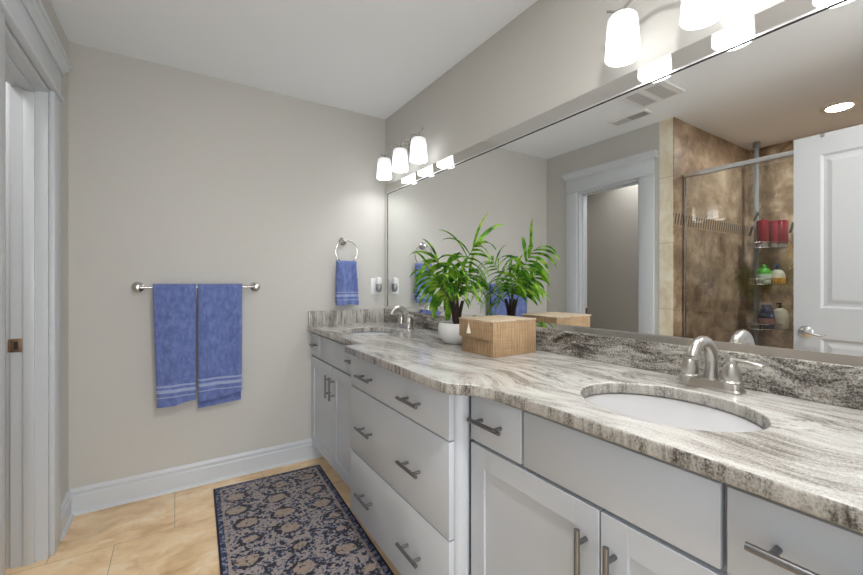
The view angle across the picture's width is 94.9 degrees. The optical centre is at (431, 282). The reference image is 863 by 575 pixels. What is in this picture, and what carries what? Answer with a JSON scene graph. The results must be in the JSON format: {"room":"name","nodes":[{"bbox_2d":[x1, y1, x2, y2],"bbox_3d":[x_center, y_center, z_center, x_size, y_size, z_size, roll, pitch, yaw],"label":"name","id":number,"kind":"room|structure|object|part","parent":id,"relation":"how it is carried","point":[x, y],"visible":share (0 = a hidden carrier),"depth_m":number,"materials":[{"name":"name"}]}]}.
{"room":"bathroom","nodes":[
{"label":"bathroom","id":0,"kind":"room"},
{"bbox_2d":[5,80,6,529],"bbox_3d":[-1.928,-0.024,1.405,0.554,2.440,1.208,0,0,-33],"label":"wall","id":1,"kind":"structure","parent":0,"point":[5,80],"depth_m":1.92,"materials":[{"name":"paint"}]},
{"bbox_2d":[5,0,67,501],"bbox_3d":[-1.620,-0.024,1.543,0.115,2.440,1.108,0,0,-33],"label":"wall","id":2,"kind":"structure","parent":0,"point":[47,5],"depth_m":1.97,"materials":[{"name":"beige paint"}]},
{"bbox_2d":[0,0,72,574],"bbox_3d":[-1.546,0.085,1.462,0.187,2.222,0.872,0,0,-33],"label":"door frame","id":3,"kind":"structure","parent":2,"relation":"attached to","point":[28,343],"depth_m":1.67,"materials":[{"name":"white paint"}]},
{"bbox_3d":[-1.315,0.176,1.192,0.018,2.040,0.113,0,0,-33],"label":"casing","id":4,"kind":"part","parent":3,"relation":"part of","materials":[{"name":"white paint"}]},
{"bbox_3d":[-1.801,0.176,1.702,0.018,2.040,0.094,0,0,-33],"label":"closet casing","id":5,"kind":"part","parent":3,"relation":"part of","materials":[{"name":"white paint"}]},
{"bbox_3d":[-1.748,0.263,1.663,0.043,0.057,0.008,0,0,-33],"label":"strike plate","id":6,"kind":"part","parent":3,"relation":"part of","materials":[{"name":"brown metal"}]},
{"bbox_3d":[-1.490,-0.999,1.498,0.054,0.054,0.872,0,0,-33],"label":"crown","id":7,"kind":"part","parent":3,"relation":"part of","materials":[{"name":"white paint"}]},
{"bbox_2d":[61,489,71,533],"bbox_3d":[-1.797,1.129,1.939,0.015,0.133,0.251,0,0,-33],"label":"baseboard","id":8,"kind":"structure","parent":2,"relation":"attached to","point":[66,504],"depth_m":1.94,"materials":[{"name":"white paint"}]},
{"bbox_2d":[61,512,73,539],"bbox_3d":[-1.785,1.188,1.946,0.012,0.017,0.251,0,0,-33],"label":"trim","id":9,"kind":"structure","parent":2,"relation":"attached to","point":[71,517],"depth_m":1.93,"materials":[{"name":"white paint"}]},
{"bbox_2d":[5,456,400,574],"bbox_3d":[-0.720,1.226,0.505,3.535,0.060,4.028,0,0,-33],"label":"floor","id":10,"kind":"structure","parent":0,"point":[175,533],"depth_m":1.85,"materials":[{"name":"stone"}]},
{"bbox_2d":[213,465,393,574],"bbox_3d":[-0.614,1.192,1.796,0.610,0.008,1.500,0,0,-31],"label":"rug","id":11,"kind":"object","parent":10,"relation":"on","point":[295,522],"visible":1,"depth_m":1.91,"materials":[{"name":"fabric"}]},
{"bbox_2d":[309,332,392,488],"bbox_3d":[-0.363,0.760,2.478,0.599,0.871,0.892,0,0,-33],"label":"vanity cabinet","id":12,"kind":"object","parent":10,"relation":"on","point":[331,384],"visible":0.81,"depth_m":2.36,"materials":[{"name":"white paint"}]},
{"bbox_3d":[-0.757,0.413,2.627,0.020,0.145,0.204,0,0,-33],"label":"drawer","id":13,"kind":"part","parent":12,"relation":"part of","materials":[{"name":"white paint"}]},
{"bbox_3d":[-0.696,0.794,2.531,0.020,0.593,0.432,0,0,-33],"label":"door","id":14,"kind":"part","parent":12,"relation":"part of","materials":[{"name":"white paint"}]},
{"bbox_3d":[-0.621,0.616,2.361,0.038,0.135,0.012,0,0,-33],"label":"handle","id":15,"kind":"part","parent":12,"relation":"part of","materials":[{"name":"silver metal"}]},
{"bbox_3d":[-0.583,0.616,2.302,0.038,0.135,0.012,0,0,-33],"label":"handle","id":16,"kind":"part","parent":12,"relation":"part of","materials":[{"name":"silver metal"}]},
{"bbox_3d":[-0.457,0.794,2.159,0.020,0.593,0.442,0,0,-33],"label":"door","id":17,"kind":"part","parent":12,"relation":"part of","materials":[{"name":"white paint"}]},
{"bbox_3d":[-0.391,0.413,2.058,0.020,0.145,0.200,0,0,-33],"label":"drawer","id":18,"kind":"part","parent":12,"relation":"part of","materials":[{"name":"white paint"}]},
{"bbox_2d":[351,355,474,574],"bbox_3d":[0.086,0.760,1.712,0.672,0.871,0.836,0,0,-33],"label":"drawer cabinet","id":19,"kind":"object","parent":10,"relation":"on","point":[411,440],"visible":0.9,"depth_m":1.41,"materials":[{"name":"white paint"}]},
{"bbox_3d":[-0.294,0.943,1.717,0.038,0.012,0.138,0,0,-33],"label":"handle","id":20,"kind":"part","parent":19,"relation":"part of","materials":[{"name":"silver metal"}]},
{"bbox_3d":[-0.294,0.646,1.717,0.038,0.012,0.138,0,0,-33],"label":"handle","id":21,"kind":"part","parent":19,"relation":"part of","materials":[{"name":"silver metal"}]},
{"bbox_3d":[-0.294,0.414,1.717,0.038,0.012,0.138,0,0,-33],"label":"handle","id":22,"kind":"part","parent":19,"relation":"part of","materials":[{"name":"silver metal"}]},
{"bbox_3d":[-0.159,0.940,1.561,0.020,0.288,0.818,0,0,-33],"label":"drawer","id":23,"kind":"part","parent":19,"relation":"part of","materials":[{"name":"white paint"}]},
{"bbox_3d":[-0.159,0.640,1.561,0.020,0.300,0.818,0,0,-33],"label":"drawer","id":24,"kind":"part","parent":19,"relation":"part of","materials":[{"name":"white paint"}]},
{"bbox_3d":[-0.159,0.412,1.561,0.020,0.144,0.818,0,0,-33],"label":"drawer","id":25,"kind":"part","parent":19,"relation":"part of","materials":[{"name":"white paint"}]},
{"bbox_3d":[-0.078,0.943,1.381,0.038,0.012,0.138,0,0,-33],"label":"handle","id":26,"kind":"part","parent":19,"relation":"part of","materials":[{"name":"silver metal"}]},
{"bbox_3d":[-0.078,0.646,1.381,0.038,0.012,0.138,0,0,-33],"label":"handle","id":27,"kind":"part","parent":19,"relation":"part of","materials":[{"name":"silver metal"}]},
{"bbox_3d":[-0.078,0.414,1.381,0.038,0.012,0.138,0,0,-33],"label":"handle","id":28,"kind":"part","parent":19,"relation":"part of","materials":[{"name":"silver metal"}]},
{"bbox_3d":[0.088,0.760,1.254,0.063,0.871,0.063,0,0,-33],"label":"corner post","id":29,"kind":"part","parent":19,"relation":"part of","materials":[{"name":"white paint"}]},
{"bbox_2d":[307,322,862,532],"bbox_3d":[0.132,0.307,1.635,0.680,0.033,2.848,0,0,-33],"label":"countertop","id":30,"kind":"structure","parent":19,"relation":"on","point":[807,457],"depth_m":0.89,"materials":[{"name":"stone"}]},
{"bbox_2d":[389,305,413,328],"bbox_3d":[-0.179,0.217,2.566,0.167,0.148,0.193,0,0,8],"label":"faucet","id":31,"kind":"object","parent":30,"relation":"on","point":[405,322],"visible":1,"depth_m":2.54,"materials":[{"name":"silver metal"}]},
{"bbox_3d":[-0.207,0.208,2.547,0.140,0.131,0.037,0,0,-33],"label":"spout","id":32,"kind":"part","parent":31,"relation":"part of","materials":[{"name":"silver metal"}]},
{"bbox_3d":[-0.199,0.243,2.613,0.050,0.093,0.050,0,0,-33],"label":"handle","id":33,"kind":"part","parent":31,"relation":"part of","materials":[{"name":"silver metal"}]},
{"bbox_3d":[-0.172,0.278,2.570,0.053,0.026,0.158,0,0,-33],"label":"plate","id":34,"kind":"part","parent":31,"relation":"part of","materials":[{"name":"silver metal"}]},
{"bbox_3d":[-0.144,0.243,2.527,0.050,0.093,0.050,0,0,-33],"label":"handle","id":35,"kind":"part","parent":31,"relation":"part of","materials":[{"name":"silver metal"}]},
{"bbox_2d":[408,213,503,343],"bbox_3d":[0.099,-0.015,1.928,0.360,0.612,0.611,0,0,-33],"label":"potted palm","id":36,"kind":"object","parent":30,"relation":"on","point":[448,331],"visible":0.94,"depth_m":1.91,"materials":[{"name":"green plant"}]},
{"bbox_2d":[438,321,461,343],"bbox_3d":[0.123,0.241,1.933,0.182,0.099,0.182,0,0,-33],"label":"pot","id":37,"kind":"object","parent":36,"relation":"attached to","point":[448,331],"depth_m":1.86,"materials":[{"name":"white ceramic"}]},
{"bbox_2d":[459,315,536,357],"bbox_3d":[0.272,0.219,1.679,0.263,0.143,0.214,0,0,-33],"label":"storage box","id":38,"kind":"object","parent":30,"relation":"on","point":[493,336],"visible":1,"depth_m":1.60,"materials":[{"name":"beige wood"}]},
{"bbox_3d":[0.279,0.151,1.683,0.248,0.007,0.214,0,0,-33],"label":"lid","id":39,"kind":"part","parent":38,"relation":"part of","materials":[{"name":"brown wood"}]},
{"bbox_2d":[662,336,763,395],"bbox_3d":[0.766,0.217,1.096,0.167,0.148,0.193,0,0,8],"label":"faucet","id":40,"kind":"object","parent":30,"relation":"on","point":[730,383],"visible":1,"depth_m":1.07,"materials":[{"name":"silver metal"}]},
{"bbox_3d":[0.723,0.207,1.169,0.021,0.015,0.077,0,0,-38],"label":"lever","id":41,"kind":"part","parent":40,"relation":"part of","materials":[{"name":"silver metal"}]},
{"bbox_3d":[0.745,0.243,1.143,0.050,0.093,0.050,0,0,-33],"label":"handle","id":42,"kind":"part","parent":40,"relation":"part of","materials":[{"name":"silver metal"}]},
{"bbox_3d":[0.738,0.208,1.078,0.140,0.131,0.037,0,0,-33],"label":"spout","id":43,"kind":"part","parent":40,"relation":"part of","materials":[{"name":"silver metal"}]},
{"bbox_3d":[0.773,0.278,1.100,0.053,0.026,0.158,0,0,-33],"label":"plate","id":44,"kind":"part","parent":40,"relation":"part of","materials":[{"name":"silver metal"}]},
{"bbox_3d":[0.800,0.243,1.058,0.050,0.093,0.050,0,0,-33],"label":"handle","id":45,"kind":"part","parent":40,"relation":"part of","materials":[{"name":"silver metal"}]},
{"bbox_3d":[0.814,0.207,1.026,0.021,0.015,0.077,0,0,-27],"label":"lever","id":46,"kind":"part","parent":40,"relation":"part of","materials":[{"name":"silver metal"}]},
{"bbox_2d":[466,393,862,574],"bbox_3d":[0.639,0.760,0.919,0.600,0.871,1.094,0,0,-33],"label":"vanity cabinet","id":47,"kind":"object","parent":10,"relation":"on","point":[549,497],"visible":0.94,"depth_m":0.86,"materials":[{"name":"paint"}]},
{"bbox_3d":[0.158,0.413,1.148,0.038,0.013,0.137,0,0,-33],"label":"handle","id":48,"kind":"part","parent":47,"relation":"part of","materials":[{"name":"silver metal"}]},
{"bbox_3d":[0.189,0.413,1.154,0.020,0.146,0.213,0,0,-33],"label":"drawer","id":49,"kind":"part","parent":47,"relation":"part of","materials":[{"name":"white paint"}]},
{"bbox_3d":[0.252,0.794,1.056,0.020,0.594,0.446,0,0,-33],"label":"door","id":50,"kind":"part","parent":47,"relation":"part of","materials":[{"name":"white paint"}]},
{"bbox_3d":[0.331,0.621,0.879,0.038,0.155,0.013,0,0,-33],"label":"handle","id":51,"kind":"part","parent":47,"relation":"part of","materials":[{"name":"silver metal"}]},
{"bbox_3d":[0.369,0.621,0.821,0.038,0.155,0.013,0,0,-33],"label":"handle","id":52,"kind":"part","parent":47,"relation":"part of","materials":[{"name":"silver metal"}]},
{"bbox_3d":[0.499,0.794,0.672,0.020,0.594,0.456,0,0,-33],"label":"door","id":53,"kind":"part","parent":47,"relation":"part of","materials":[{"name":"white paint"}]},
{"bbox_3d":[0.538,0.407,0.557,0.038,0.013,0.150,0,0,-33],"label":"handle","id":54,"kind":"part","parent":47,"relation":"part of","materials":[{"name":"silver metal"}]},
{"bbox_3d":[0.562,0.413,0.574,0.020,0.146,0.222,0,0,-33],"label":"drawer","id":55,"kind":"part","parent":47,"relation":"part of","materials":[{"name":"white paint"}]},
{"bbox_2d":[68,42,384,488],"bbox_3d":[-1.096,-0.024,2.598,1.906,2.440,0.100,0,0,-33],"label":"wall","id":56,"kind":"structure","parent":0,"point":[176,176],"depth_m":2.35,"materials":[{"name":"beige paint"}]},
{"bbox_2d":[69,438,321,515],"bbox_3d":[-1.315,1.129,2.389,1.311,0.133,0.015,0,0,-33],"label":"baseboard","id":57,"kind":"structure","parent":56,"relation":"attached to","point":[98,494],"depth_m":2.31,"materials":[{"name":"white paint"}]},
{"bbox_2d":[131,282,259,292],"bbox_3d":[-1.353,0.024,2.324,0.660,0.060,0.082,0,0,-33],"label":"towel bar","id":58,"kind":"object","parent":56,"relation":"attached to","point":[137,287],"visible":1,"depth_m":2.19,"materials":[{"name":"silver metal"}]},
{"bbox_3d":[-1.606,0.024,2.162,0.060,0.060,0.082,0,0,-33],"label":"post","id":59,"kind":"part","parent":58,"relation":"part of","materials":[{"name":"silver metal"}]},
{"bbox_2d":[153,284,195,407],"bbox_3d":[-1.442,0.345,2.227,0.205,0.683,0.063,0,0,-33],"label":"bath towel","id":60,"kind":"object","parent":58,"relation":"hanging from","point":[174,305],"visible":1,"depth_m":2.21,"materials":[{"name":"blue fabric"}]},
{"bbox_3d":[-1.339,0.024,2.302,0.600,0.016,0.016,0,0,-33],"label":"rod","id":61,"kind":"part","parent":58,"relation":"part of","materials":[{"name":"silver metal"}]},
{"bbox_2d":[197,284,241,407],"bbox_3d":[-1.252,0.366,2.349,0.233,0.724,0.062,0,0,-33],"label":"bath towel","id":62,"kind":"object","parent":58,"relation":"hanging from","point":[219,305],"visible":1,"depth_m":2.33,"materials":[{"name":"blue fabric"}]},
{"bbox_3d":[-1.101,0.024,2.487,0.060,0.060,0.082,0,0,-33],"label":"post","id":63,"kind":"part","parent":58,"relation":"part of","materials":[{"name":"silver metal"}]},
{"bbox_2d":[335,237,357,260],"bbox_3d":[-0.609,-0.232,2.816,0.169,0.192,0.060,0,0,-33],"label":"towel ring","id":64,"kind":"object","parent":56,"relation":"attached to","point":[342,241],"visible":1,"depth_m":2.81,"materials":[{"name":"silver metal"}]},
{"bbox_3d":[-0.619,-0.298,2.809,0.060,0.060,0.060,0,0,-33],"label":"post","id":65,"kind":"part","parent":64,"relation":"part of","materials":[{"name":"silver metal"}]},
{"bbox_2d":[308,308,384,325],"bbox_3d":[-0.591,0.242,2.851,0.583,0.098,0.020,0,0,-33],"label":"side splash","id":66,"kind":"object","parent":56,"relation":"attached to","point":[330,317],"visible":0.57,"depth_m":2.82,"materials":[{"name":"stone"}]},
{"bbox_2d":[335,261,358,305],"bbox_3d":[-0.595,0.000,2.797,0.160,0.314,0.055,0,0,-33],"label":"hand towel","id":67,"kind":"object","parent":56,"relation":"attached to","point":[346,292],"visible":1,"depth_m":2.78,"materials":[{"name":"blue fabric"}]},
{"bbox_2d":[371,278,379,294],"bbox_3d":[-0.419,0.026,2.968,0.078,0.124,0.010,0,0,-33],"label":"power outlet","id":68,"kind":"object","parent":56,"relation":"attached to","point":[373,280],"visible":0.64,"depth_m":2.96,"materials":[{"name":"white plastic"}]},
{"bbox_2d":[376,277,381,291],"bbox_3d":[-0.393,0.011,2.951,0.046,0.113,0.048,0,0,-33],"label":"air freshener","id":69,"kind":"object","parent":68,"relation":"attached to","point":[378,279],"visible":1,"depth_m":2.93,"materials":[{"name":"white plastic"}]},
{"bbox_2d":[50,0,536,119],"bbox_3d":[-0.979,-1.274,0.909,3.535,0.060,3.068,0,0,-33],"label":"ceiling","id":70,"kind":"structure","parent":0,"point":[366,57],"depth_m":2.00,"materials":[{"name":"white paint"}]},
{"bbox_2d":[385,0,784,185],"bbox_3d":[0.493,-0.024,1.795,0.100,2.440,2.968,0,0,-33],"label":"wall","id":71,"kind":"structure","parent":0,"point":[550,55],"depth_m":1.77,"materials":[{"name":"beige paint"}]},
{"bbox_2d":[377,127,426,179],"bbox_3d":[-0.183,-0.858,2.606,0.160,0.247,0.584,0,0,-33],"label":"vanity light","id":72,"kind":"object","parent":71,"relation":"attached to","point":[417,148],"visible":1,"depth_m":2.55,"materials":[{"name":"white glass"}]},
{"bbox_3d":[-0.332,-0.806,2.788,0.106,0.142,0.106,0,0,-33],"label":"lamp shade","id":73,"kind":"part","parent":72,"relation":"part of","materials":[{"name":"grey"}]},
{"bbox_3d":[-0.205,-0.806,2.591,0.106,0.142,0.106,0,0,-33],"label":"lamp shade","id":74,"kind":"part","parent":72,"relation":"part of","materials":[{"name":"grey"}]},
{"bbox_3d":[-0.079,-0.806,2.394,0.106,0.142,0.106,0,0,-33],"label":"lamp shade","id":75,"kind":"part","parent":72,"relation":"part of","materials":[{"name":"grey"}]},
{"bbox_2d":[384,309,862,409],"bbox_3d":[0.415,0.242,1.805,0.020,0.098,2.828,0,0,-33],"label":"backsplash","id":76,"kind":"structure","parent":71,"relation":"attached to","point":[822,382],"depth_m":1.13,"materials":[{"name":"stone"}]},
{"bbox_2d":[384,0,862,366],"bbox_3d":[0.409,-0.270,1.819,0.016,0.924,2.832,0,0,-33],"label":"wall mirror","id":77,"kind":"object","parent":71,"relation":"attached to","point":[712,188],"visible":0.94,"depth_m":1.23,"materials":[{"name":"silver mirror"}]},
{"bbox_2d":[605,0,725,66],"bbox_3d":[0.775,-0.858,1.115,0.160,0.247,0.584,0,0,-33],"label":"vanity light","id":78,"kind":"object","parent":71,"relation":"attached to","point":[623,48],"visible":1,"depth_m":1.25,"materials":[{"name":"white glass"}]},
{"bbox_3d":[0.626,-0.806,1.298,0.106,0.142,0.106,0,0,-33],"label":"lamp shade","id":79,"kind":"part","parent":78,"relation":"part of","materials":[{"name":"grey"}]},
{"bbox_3d":[0.753,-0.806,1.100,0.106,0.142,0.106,0,0,-33],"label":"lamp shade","id":80,"kind":"part","parent":78,"relation":"part of","materials":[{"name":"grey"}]}
]}

